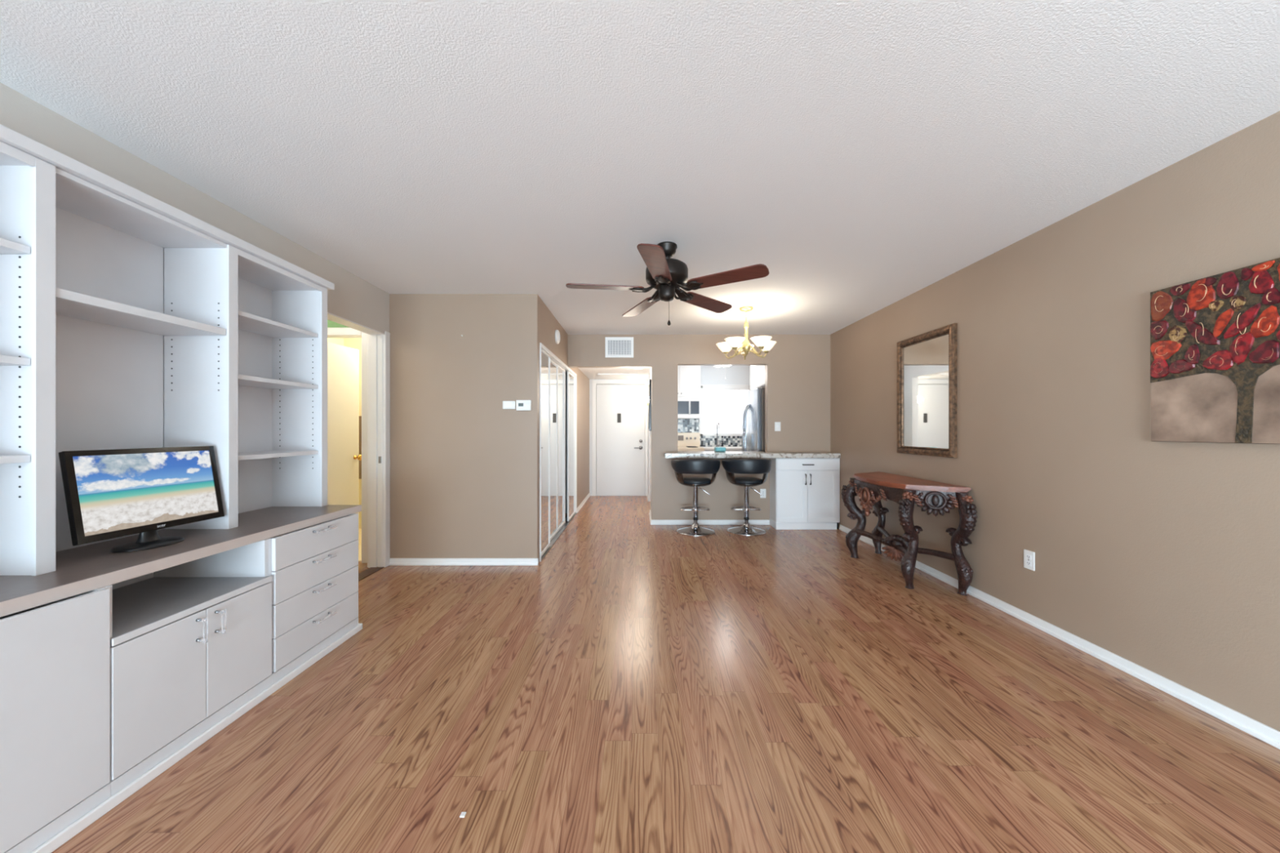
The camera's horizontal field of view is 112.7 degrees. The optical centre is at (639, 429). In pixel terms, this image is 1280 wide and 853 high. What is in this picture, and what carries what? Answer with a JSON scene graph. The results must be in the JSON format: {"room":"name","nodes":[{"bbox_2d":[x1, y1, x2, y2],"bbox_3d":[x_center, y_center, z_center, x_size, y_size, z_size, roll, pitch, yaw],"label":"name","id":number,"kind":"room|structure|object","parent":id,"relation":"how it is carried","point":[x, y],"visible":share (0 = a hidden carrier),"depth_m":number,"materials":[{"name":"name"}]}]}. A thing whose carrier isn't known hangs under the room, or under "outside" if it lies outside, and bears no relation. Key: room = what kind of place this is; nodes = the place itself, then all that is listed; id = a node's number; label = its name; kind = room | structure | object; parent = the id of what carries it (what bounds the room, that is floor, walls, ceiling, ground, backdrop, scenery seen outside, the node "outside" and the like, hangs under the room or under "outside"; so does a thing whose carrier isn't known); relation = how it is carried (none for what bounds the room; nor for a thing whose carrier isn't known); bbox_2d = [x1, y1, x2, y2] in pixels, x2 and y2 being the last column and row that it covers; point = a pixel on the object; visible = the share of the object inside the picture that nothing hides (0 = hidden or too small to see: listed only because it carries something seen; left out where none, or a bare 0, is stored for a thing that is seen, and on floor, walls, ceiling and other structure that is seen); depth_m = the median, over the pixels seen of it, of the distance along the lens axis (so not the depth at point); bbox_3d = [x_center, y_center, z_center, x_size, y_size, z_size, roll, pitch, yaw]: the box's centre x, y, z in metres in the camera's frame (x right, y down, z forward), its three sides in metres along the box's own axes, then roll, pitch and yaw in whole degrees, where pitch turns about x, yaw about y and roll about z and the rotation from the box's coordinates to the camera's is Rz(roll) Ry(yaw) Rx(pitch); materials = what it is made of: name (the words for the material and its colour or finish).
{"room":"living room","nodes":[
{"label":"living room","id":0,"kind":"room"},
{"bbox_2d":[0,82,389,333],"bbox_3d":[-2.303,-0.002,-0.285,0.120,2.434,8.230,0,0,0],"label":"wall","id":1,"kind":"structure","parent":0,"point":[353,299],"depth_m":2.08,"materials":[{"name":"grey paint"}]},
{"bbox_2d":[0,124,334,289],"bbox_3d":[-2.075,-0.893,1.734,0.337,0.040,1.868,0,0,0],"label":"crown molding","id":2,"kind":"structure","parent":1,"relation":"attached to","point":[8,136],"depth_m":1.62,"materials":[{"name":"white laminate"}]},
{"bbox_2d":[30,622,362,852],"bbox_3d":[-1.964,1.197,1.676,0.557,0.036,1.852,0,0,0],"label":"baseboard","id":3,"kind":"structure","parent":1,"relation":"attached to","point":[50,846],"depth_m":1.55,"materials":[{"name":"white paint"}]},
{"bbox_2d":[327,312,390,568],"bbox_3d":[-2.318,0.172,3.334,0.164,2.085,0.988,0,0,0],"label":"trim","id":4,"kind":"structure","parent":1,"relation":"attached to","point":[378,343],"depth_m":3.75,"materials":[{"name":"white paint"}]},
{"bbox_2d":[327,337,343,346],"bbox_3d":[-3.031,-0.002,3.900,1.337,2.434,2.800,0,0,0],"label":"wall","id":5,"kind":"structure","parent":0,"point":[340,341],"depth_m":5.07,"materials":[{"name":"beige paint"}]},
{"bbox_2d":[327,320,348,327],"bbox_3d":[-2.982,-0.002,3.950,1.237,2.434,0.100,0,0,0],"label":"wall","id":6,"kind":"structure","parent":0,"point":[330,323],"depth_m":3.90,"materials":[{"name":"green paint"}]},
{"bbox_2d":[327,327,367,563],"bbox_3d":[-2.760,0.142,3.941,0.660,2.145,0.118,0,0,0],"label":"door frame","id":7,"kind":"structure","parent":6,"relation":"in","point":[332,332],"depth_m":3.88,"materials":[{"name":"white paint"}]},
{"bbox_2d":[327,342,361,545],"bbox_3d":[-2.913,0.185,4.222,0.110,2.030,0.430,0,0,4],"label":"door","id":8,"kind":"structure","parent":7,"relation":"attached to","point":[344,457],"depth_m":4.21,"materials":[{"name":"white paint"}]},
{"bbox_2d":[343,337,361,528],"bbox_3d":[-2.900,-0.002,4.650,1.400,2.434,1.300,0,0,0],"label":"wall","id":9,"kind":"structure","parent":0,"point":[353,343],"depth_m":5.20,"materials":[{"name":"beige paint"}]},
{"bbox_2d":[359,416,361,479],"bbox_3d":[-3.330,0.213,5.175,0.396,0.763,0.050,0,0,0],"label":"bath towel","id":10,"kind":"object","parent":9,"relation":"hanging from","point":[360,417],"visible":0.04,"depth_m":5.15,"materials":[{"name":"brown fabric"}]},
{"bbox_2d":[389,293,539,563],"bbox_3d":[-1.639,-0.002,3.880,1.448,2.434,0.100,0,0,0],"label":"wall","id":11,"kind":"structure","parent":0,"point":[464,467],"depth_m":3.83,"materials":[{"name":"beige paint"}]},
{"bbox_2d":[389,558,537,565],"bbox_3d":[-1.571,1.184,3.821,1.333,0.062,0.019,0,0,0],"label":"baseboard","id":12,"kind":"structure","parent":11,"relation":"attached to","point":[393,562],"depth_m":3.82,"materials":[{"name":"white paint"}]},
{"bbox_2d":[502,400,515,408],"bbox_3d":[-1.166,-0.221,3.821,0.112,0.072,0.017,0,0,0],"label":"wall control","id":13,"kind":"object","parent":11,"relation":"attached to","point":[506,404],"visible":1,"depth_m":3.82,"materials":[{"name":"white plastic"}]},
{"bbox_2d":[515,400,531,410],"bbox_3d":[-1.034,-0.218,3.817,0.132,0.094,0.027,0,0,0],"label":"thermostat","id":14,"kind":"object","parent":11,"relation":"attached to","point":[521,405],"visible":1,"depth_m":3.81,"materials":[{"name":"white plastic"}]},
{"bbox_2d":[539,297,589,507],"bbox_3d":[-0.965,-0.002,5.885,0.100,2.434,3.910,0,0,0],"label":"wall","id":15,"kind":"structure","parent":0,"point":[548,324],"depth_m":6.50,"materials":[{"name":"beige paint"}]},
{"bbox_2d":[555,329,559,344],"bbox_3d":[-0.896,-1.025,4.710,0.037,0.156,0.156,0,0,0],"label":"door chime","id":16,"kind":"object","parent":15,"relation":"attached to","point":[557,331],"visible":1,"depth_m":4.66,"materials":[{"name":"white plastic"}]},
{"bbox_2d":[539,342,577,561],"bbox_3d":[-0.955,0.206,5.053,0.100,2.018,2.255,0,0,0],"label":"trim","id":17,"kind":"structure","parent":15,"relation":"attached to","point":[553,357],"depth_m":4.24,"materials":[{"name":"white paint"}]},
{"bbox_2d":[577,492,590,513],"bbox_3d":[-0.906,1.184,7.020,0.019,0.062,1.640,0,0,0],"label":"baseboard","id":18,"kind":"structure","parent":15,"relation":"attached to","point":[587,497],"depth_m":6.89,"materials":[{"name":"white paint"}]},
{"bbox_2d":[564,373,567,513],"bbox_3d":[-1.337,-0.002,5.115,0.645,2.434,2.370,0,0,0],"label":"wall","id":19,"kind":"structure","parent":0,"point":[566,375],"depth_m":6.20,"materials":[{"name":"white paint"}]},
{"bbox_2d":[577,367,649,379],"bbox_3d":[-0.378,-0.955,6.700,1.075,0.060,2.280,0,0,0],"label":"ceiling","id":20,"kind":"structure","parent":0,"point":[591,373],"depth_m":6.81,"materials":[{"name":"white paint"}]},
{"bbox_2d":[597,373,638,377],"bbox_3d":[-0.350,-0.914,7.180,0.660,0.022,0.360,0,0,0],"label":"attic hatch","id":21,"kind":"object","parent":20,"relation":"attached to","point":[601,375],"visible":1,"depth_m":7.05,"materials":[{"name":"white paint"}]},
{"bbox_2d":[0,0,1279,334],"bbox_3d":[-0.550,-1.269,1.700,6.500,0.100,12.700,0,0,0],"label":"ceiling","id":22,"kind":"structure","parent":0,"point":[867,154],"depth_m":1.66,"materials":[{"name":"white paint"}]},
{"bbox_2d":[565,241,768,325],"bbox_3d":[0.149,-0.949,2.805,1.245,0.541,1.265,0,-2,0],"label":"ceiling fan","id":23,"kind":"object","parent":22,"relation":"hanging from","point":[665,274],"visible":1,"depth_m":2.73,"materials":[{"name":"brown wood"}]},
{"bbox_2d":[713,365,728,379],"bbox_3d":[1.330,-0.988,6.600,0.662,0.463,0.662,0,0,35],"label":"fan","id":24,"kind":"object","parent":22,"relation":"hanging from","point":[717,366],"visible":0.2,"depth_m":6.58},
{"bbox_2d":[715,306,776,359],"bbox_3d":[1.083,-0.972,4.280,0.594,0.495,0.594,0,0,0],"label":"chandelier","id":25,"kind":"object","parent":22,"relation":"hanging from","point":[764,343],"visible":1,"depth_m":4.23,"materials":[{"name":"white glass"}]},
{"bbox_2d":[648,367,651,515],"bbox_3d":[0.210,-0.002,6.700,0.100,2.434,2.280,0,0,0],"label":"wall","id":26,"kind":"structure","parent":0,"point":[650,371],"depth_m":7.22,"materials":[{"name":"white paint"}]},
{"bbox_2d":[642,395,648,405],"bbox_3d":[0.110,-0.505,7.500,0.100,0.160,0.100,0,0,0],"label":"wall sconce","id":27,"kind":"object","parent":26,"relation":"attached to","point":[645,398],"visible":0.96,"depth_m":7.47,"materials":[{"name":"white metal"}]},
{"bbox_2d":[646,492,651,524],"bbox_3d":[0.151,1.184,6.645,0.019,0.062,2.390,0,0,0],"label":"baseboard","id":28,"kind":"structure","parent":26,"relation":"attached to","point":[650,515],"depth_m":5.98,"materials":[{"name":"white paint"}]},
{"bbox_2d":[648,379,651,431],"bbox_3d":[0.146,-0.325,5.838,0.028,0.680,0.435,0,0,0],"label":"picture","id":29,"kind":"object","parent":26,"relation":"attached to","point":[650,380],"visible":1,"depth_m":5.62,"materials":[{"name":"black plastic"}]},
{"bbox_2d":[51,495,1279,852],"bbox_3d":[-0.550,1.261,1.700,6.500,0.108,12.700,0,0,0],"label":"floor","id":30,"kind":"structure","parent":0,"point":[641,686],"depth_m":1.72,"materials":[{"name":"brown wood"}]},
{"bbox_2d":[0,587,111,852],"bbox_3d":[-1.972,0.862,1.071,0.543,0.707,0.603,0,0,0],"label":"base cabinet","id":31,"kind":"object","parent":30,"relation":"on","point":[55,656],"visible":0.94,"depth_m":1.24,"materials":[{"name":"white laminate"}]},
{"bbox_2d":[102,539,272,796],"bbox_3d":[-1.952,0.862,1.675,0.582,0.707,0.603,0,0,0],"label":"base cabinet","id":32,"kind":"object","parent":30,"relation":"on","point":[191,642],"visible":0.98,"depth_m":1.64,"materials":[{"name":"white laminate"}]},
{"bbox_2d":[110,576,268,645],"bbox_3d":[-1.966,0.688,1.675,0.531,0.021,0.599,0,0,0],"label":"niche shelf","id":33,"kind":"object","parent":32,"relation":"attached to","point":[143,606],"depth_m":1.72,"materials":[{"name":"grey laminate"}]},
{"bbox_2d":[266,513,358,684],"bbox_3d":[-1.952,0.862,2.281,0.582,0.707,0.607,0,0,0],"label":"base cabinet","id":34,"kind":"object","parent":30,"relation":"on","point":[313,569],"visible":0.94,"depth_m":2.22,"materials":[{"name":"white laminate"}]},
{"bbox_2d":[0,504,361,617],"bbox_3d":[-1.986,0.487,1.688,0.515,0.040,1.936,0,0,0],"label":"countertop","id":35,"kind":"structure","parent":34,"relation":"on","point":[82,569],"depth_m":1.60,"materials":[{"name":"beige laminate"}]},
{"bbox_2d":[0,141,55,575],"bbox_3d":[-2.086,-0.202,1.125,0.315,1.338,0.570,0,0,0],"label":"bookcase","id":36,"kind":"object","parent":35,"relation":"on","point":[27,181],"visible":1,"depth_m":1.37,"materials":[{"name":"white laminate"}]},
{"bbox_2d":[55,167,226,551],"bbox_3d":[-2.090,-0.202,1.706,0.307,1.338,0.590,0,0,0],"label":"shelving unit","id":37,"kind":"object","parent":35,"relation":"on","point":[112,324],"visible":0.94,"depth_m":1.76,"materials":[{"name":"white laminate"}]},
{"bbox_2d":[58,445,224,552],"bbox_3d":[-1.983,0.271,1.735,0.172,0.392,0.498,0,0,0],"label":"monitor","id":38,"kind":"object","parent":35,"relation":"on","point":[109,494],"visible":1,"depth_m":1.68,"materials":[{"name":"black plastic"}]},
{"bbox_2d":[163,244,327,528],"bbox_3d":[-2.086,-0.202,2.320,0.315,1.338,0.636,0,0,0],"label":"bookcase","id":39,"kind":"object","parent":35,"relation":"on","point":[255,393],"visible":0.98,"depth_m":2.38,"materials":[{"name":"white laminate"}]},
{"bbox_2d":[358,566,383,581],"bbox_3d":[-2.305,1.212,3.297,0.110,0.006,0.935,0,0,0],"label":"threshold","id":40,"kind":"object","parent":30,"relation":"on","point":[366,573],"depth_m":3.61,"materials":[{"name":"brown"}]},
{"bbox_2d":[459,812,466,817],"bbox_3d":[-0.555,1.213,1.344,0.015,0.004,0.016,0,0,0],"label":"paper scrap","id":41,"kind":"object","parent":30,"relation":"on","point":[463,814],"visible":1,"depth_m":1.34,"materials":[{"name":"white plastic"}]},
{"bbox_2d":[541,512,576,560],"bbox_3d":[-0.955,1.205,5.048,0.100,0.020,2.235,0,0,0],"label":"closet track","id":42,"kind":"object","parent":30,"relation":"on","point":[562,528],"visible":0.44,"depth_m":4.88,"materials":[{"name":"grey metal"}]},
{"bbox_2d":[541,348,550,556],"bbox_3d":[-0.929,0.216,4.173,0.022,1.958,0.475,0,0,0],"label":"mirrored closet door","id":43,"kind":"structure","parent":42,"relation":"on","point":[545,357],"depth_m":4.22,"materials":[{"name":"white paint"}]},
{"bbox_2d":[550,359,558,540],"bbox_3d":[-0.963,0.216,4.680,0.022,1.958,0.640,0,0,0],"label":"mirrored closet door","id":44,"kind":"structure","parent":42,"relation":"on","point":[553,366],"depth_m":4.80,"materials":[{"name":"white paint"}]},
{"bbox_2d":[558,365,564,530],"bbox_3d":[-0.963,0.216,5.245,0.022,1.958,0.490,0,0,0],"label":"mirrored closet door","id":45,"kind":"structure","parent":42,"relation":"on","point":[561,371],"depth_m":5.25,"materials":[{"name":"white paint"}]},
{"bbox_2d":[567,371,575,521],"bbox_3d":[-0.929,0.216,5.860,0.022,1.958,0.600,0,0,0],"label":"mirrored closet door","id":46,"kind":"structure","parent":42,"relation":"on","point":[571,378],"depth_m":5.79,"materials":[{"name":"white paint"}]},
{"bbox_2d":[568,373,574,517],"bbox_3d":[-0.930,0.214,5.860,0.008,1.922,0.564,0,0,0],"label":"mirror glass","id":47,"kind":"object","parent":46,"relation":"attached to","point":[571,378],"depth_m":5.86,"materials":[{"name":"white"}]},
{"bbox_2d":[677,432,704,451],"bbox_3d":[0.723,0.635,7.466,0.755,1.160,0.712,0,0,0],"label":"stove","id":48,"kind":"object","parent":30,"relation":"on","point":[686,442],"visible":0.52,"depth_m":7.70,"materials":[{"name":"beige metal"}]},
{"bbox_2d":[677,446,703,448],"bbox_3d":[0.723,0.307,7.440,0.725,0.006,0.500,0,0,0],"label":"cooktop","id":49,"kind":"object","parent":48,"relation":"in","point":[677,446],"depth_m":7.19,"materials":[{"name":"beige"}]},
{"bbox_2d":[671,459,719,536],"bbox_3d":[0.672,0.775,5.051,0.582,0.880,0.509,0,0,0],"label":"bar stool","id":50,"kind":"object","parent":30,"relation":"on","point":[680,467],"visible":1,"depth_m":4.93,"materials":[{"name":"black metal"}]},
{"bbox_2d":[704,450,742,451],"bbox_3d":[1.775,0.782,7.501,1.330,0.865,0.674,0,0,0],"label":"base cabinet","id":51,"kind":"object","parent":30,"relation":"on","point":[704,451],"visible":0.1,"depth_m":7.21,"materials":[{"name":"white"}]},
{"bbox_2d":[700,446,742,450],"bbox_3d":[1.775,0.329,7.503,1.340,0.038,0.645,0,0,0],"label":"countertop","id":52,"kind":"structure","parent":51,"relation":"on","point":[706,448],"depth_m":7.18,"materials":[{"name":"white plastic"}]},
{"bbox_2d":[715,422,722,446],"bbox_3d":[1.444,0.084,7.618,0.124,0.451,0.219,0,0,0],"label":"faucet","id":53,"kind":"object","parent":52,"relation":"on","point":[717,423],"visible":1,"depth_m":7.68,"materials":[{"name":"grey metal"}]},
{"bbox_2d":[721,459,771,536],"bbox_3d":[1.282,0.775,5.071,0.582,0.880,0.509,0,0,4],"label":"bar stool","id":54,"kind":"object","parent":30,"relation":"on","point":[731,467],"visible":1,"depth_m":4.95,"materials":[{"name":"black leather"}]},
{"bbox_2d":[742,387,764,452],"bbox_3d":[1.960,0.307,6.215,0.879,1.755,0.890,0,0,0],"label":"refrigerator","id":55,"kind":"object","parent":30,"relation":"on","point":[753,401],"visible":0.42,"depth_m":5.95,"materials":[{"name":"silver metal"}]},
{"bbox_2d":[768,457,839,529],"bbox_3d":[2.055,0.782,5.304,0.781,0.866,0.308,0,0,0],"label":"bar cabinet","id":56,"kind":"object","parent":30,"relation":"on","point":[805,492],"visible":1,"depth_m":5.19,"materials":[{"name":"white wood"}]},
{"bbox_2d":[663,451,840,457],"bbox_3d":[1.381,0.317,5.460,2.130,0.056,0.580,0,0,0],"label":"countertop","id":57,"kind":"structure","parent":56,"relation":"on","point":[679,454],"depth_m":5.17,"materials":[{"name":"stone"}]},
{"bbox_2d":[714,447,725,451],"bbox_3d":[1.065,0.259,5.625,0.130,0.057,0.150,0,0,0],"label":"tub","id":58,"kind":"object","parent":57,"relation":"on","point":[716,449],"visible":1,"depth_m":5.55,"materials":[{"name":"teal plastic"}]},
{"bbox_2d":[841,471,977,595],"bbox_3d":[2.192,0.821,3.685,0.490,0.792,1.290,0,0,0],"label":"console table","id":59,"kind":"object","parent":30,"relation":"on","point":[871,487],"visible":1,"depth_m":3.28,"materials":[{"name":"brown wood"}]},
{"bbox_2d":[857,489,882,516],"bbox_3d":[1.990,0.646,3.700,0.057,0.217,0.365,0,0,0],"label":"carving","id":60,"kind":"object","parent":59,"relation":"attached to","point":[868,498],"depth_m":3.65,"materials":[{"name":"brown wood"}]},
{"bbox_2d":[589,365,750,495],"bbox_3d":[0.450,-0.002,7.890,4.300,2.434,0.100,0,0,0],"label":"wall","id":61,"kind":"structure","parent":0,"point":[709,375],"depth_m":7.84,"materials":[{"name":"white paint"}]},
{"bbox_2d":[591,380,648,496],"bbox_3d":[-0.353,0.155,7.876,1.023,2.120,0.108,0,0,0],"label":"door frame","id":62,"kind":"structure","parent":61,"relation":"in","point":[593,382],"depth_m":7.82,"materials":[{"name":"white paint"}]},
{"bbox_2d":[596,384,644,495],"bbox_3d":[-0.342,0.185,7.816,0.888,2.035,0.107,0,0,0],"label":"door","id":63,"kind":"structure","parent":62,"relation":"attached to","point":[620,408],"depth_m":7.83,"materials":[{"name":"white paint"}]},
{"bbox_2d":[677,397,699,418],"bbox_3d":[0.703,-0.385,7.630,0.725,0.370,0.399,0,0,0],"label":"microwave","id":64,"kind":"object","parent":61,"relation":"attached to","point":[687,407],"visible":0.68,"depth_m":7.46,"materials":[{"name":"white"}]},
{"bbox_2d":[677,365,700,397],"bbox_3d":[0.708,-0.890,7.650,0.745,0.630,0.376,0,0,0],"label":"upper cabinet","id":65,"kind":"object","parent":61,"relation":"attached to","point":[688,376],"visible":0.44,"depth_m":7.48,"materials":[{"name":"white wood"}]},
{"bbox_2d":[677,418,742,446],"bbox_3d":[1.355,0.052,7.832,2.170,0.515,0.013,0,0,0],"label":"backsplash","id":66,"kind":"structure","parent":61,"relation":"attached to","point":[684,425],"depth_m":7.83,"materials":[{"name":"tile"}]},
{"bbox_2d":[698,384,751,435],"bbox_3d":[1.590,-0.355,7.853,1.020,0.940,0.086,0,0,0],"label":"window","id":67,"kind":"structure","parent":61,"relation":"in","point":[700,420],"depth_m":7.81,"materials":[{"name":"white paint"}]},
{"bbox_2d":[702,386,749,434],"bbox_3d":[1.590,-0.348,7.790,0.840,0.854,0.039,0,0,0],"label":"roller blind","id":68,"kind":"object","parent":67,"relation":"attached to","point":[722,405],"visible":0.8,"depth_m":7.80,"materials":[{"name":"white fabric"}]},
{"bbox_2d":[567,334,830,519],"bbox_3d":[0.767,-0.002,5.510,3.365,2.434,0.100,0,0,0],"label":"wall","id":69,"kind":"structure","parent":0,"point":[797,366],"depth_m":5.46,"materials":[{"name":"beige paint"}]},
{"bbox_2d":[604,337,633,357],"bbox_3d":[-0.253,-1.052,5.453,0.362,0.260,0.014,0,0,0],"label":"air vent","id":70,"kind":"object","parent":69,"relation":"in","point":[615,347],"visible":1,"depth_m":5.45,"materials":[{"name":"white metal"}]},
{"bbox_2d":[650,520,769,524],"bbox_3d":[0.907,1.184,5.451,1.515,0.062,0.019,0,0,0],"label":"baseboard","id":71,"kind":"structure","parent":69,"relation":"attached to","point":[652,522],"depth_m":5.45,"materials":[{"name":"white paint"}]},
{"bbox_2d":[760,488,765,497],"bbox_3d":[1.585,0.815,5.456,0.072,0.116,0.009,0,0,0],"label":"wall outlet","id":72,"kind":"object","parent":69,"relation":"attached to","point":[762,491],"visible":1,"depth_m":5.45,"materials":[{"name":"white plastic"}]},
{"bbox_2d":[774,422,780,431],"bbox_3d":[1.772,-0.040,5.454,0.074,0.116,0.012,0,0,0],"label":"light switch","id":73,"kind":"object","parent":69,"relation":"attached to","point":[777,424],"visible":1,"depth_m":5.45,"materials":[{"name":"white plastic"}]},
{"bbox_2d":[750,365,764,390],"bbox_3d":[2.090,-0.910,6.210,0.716,0.590,0.900,0,0,0],"label":"upper cabinet","id":74,"kind":"object","parent":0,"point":[757,372],"visible":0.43,"depth_m":6.26,"materials":[{"name":"white wood"}]},
{"bbox_2d":[830,111,1279,731],"bbox_3d":[2.500,-0.002,1.720,0.100,2.434,12.240,0,0,0],"label":"wall","id":75,"kind":"structure","parent":0,"point":[1163,557],"depth_m":2.24,"materials":[{"name":"beige paint"}]},
{"bbox_2d":[897,323,957,457],"bbox_3d":[2.432,-0.302,3.650,0.036,1.039,0.730,0,0,0],"label":"wall mirror","id":76,"kind":"object","parent":75,"relation":"attached to","point":[927,362],"visible":1,"depth_m":3.60,"materials":[{"name":"brown metal"}]},
{"bbox_2d":[902,333,948,448],"bbox_3d":[2.445,-0.302,3.650,0.006,0.919,0.610,0,0,0],"label":"mirror glass","id":77,"kind":"object","parent":76,"relation":"attached to","point":[926,359],"depth_m":3.63,"materials":[{"name":"white"}]},
{"bbox_2d":[1023,549,1035,570],"bbox_3d":[2.446,0.817,2.675,0.009,0.116,0.072,0,0,0],"label":"wall outlet","id":78,"kind":"object","parent":75,"relation":"attached to","point":[1028,556],"visible":1,"depth_m":2.67,"materials":[{"name":"white plastic"}]},
{"bbox_2d":[1026,553,1031,559],"bbox_3d":[2.443,0.797,2.675,0.003,0.028,0.034,0,0,0],"label":"receptacle","id":79,"kind":"object","parent":78,"relation":"attached to","point":[1028,555],"depth_m":2.68,"materials":[{"name":"white plastic"}]},
{"bbox_2d":[1026,560,1031,565],"bbox_3d":[2.443,0.837,2.675,0.003,0.028,0.034,0,0,0],"label":"receptacle","id":80,"kind":"object","parent":78,"relation":"attached to","point":[1028,562],"depth_m":2.67,"materials":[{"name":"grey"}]},
{"bbox_2d":[839,524,1279,749],"bbox_3d":[2.441,1.184,0.395,0.019,0.062,9.590,0,0,0],"label":"baseboard","id":81,"kind":"structure","parent":75,"relation":"attached to","point":[1265,733],"depth_m":2.13,"materials":[{"name":"white paint"}]},
{"bbox_2d":[1150,257,1279,444],"bbox_3d":[2.426,-0.297,1.685,0.046,0.704,0.655,0,0,0],"label":"painting","id":82,"kind":"object","parent":75,"relation":"attached to","point":[1215,340],"visible":1,"depth_m":1.77,"materials":[{"name":"brown fabric"}]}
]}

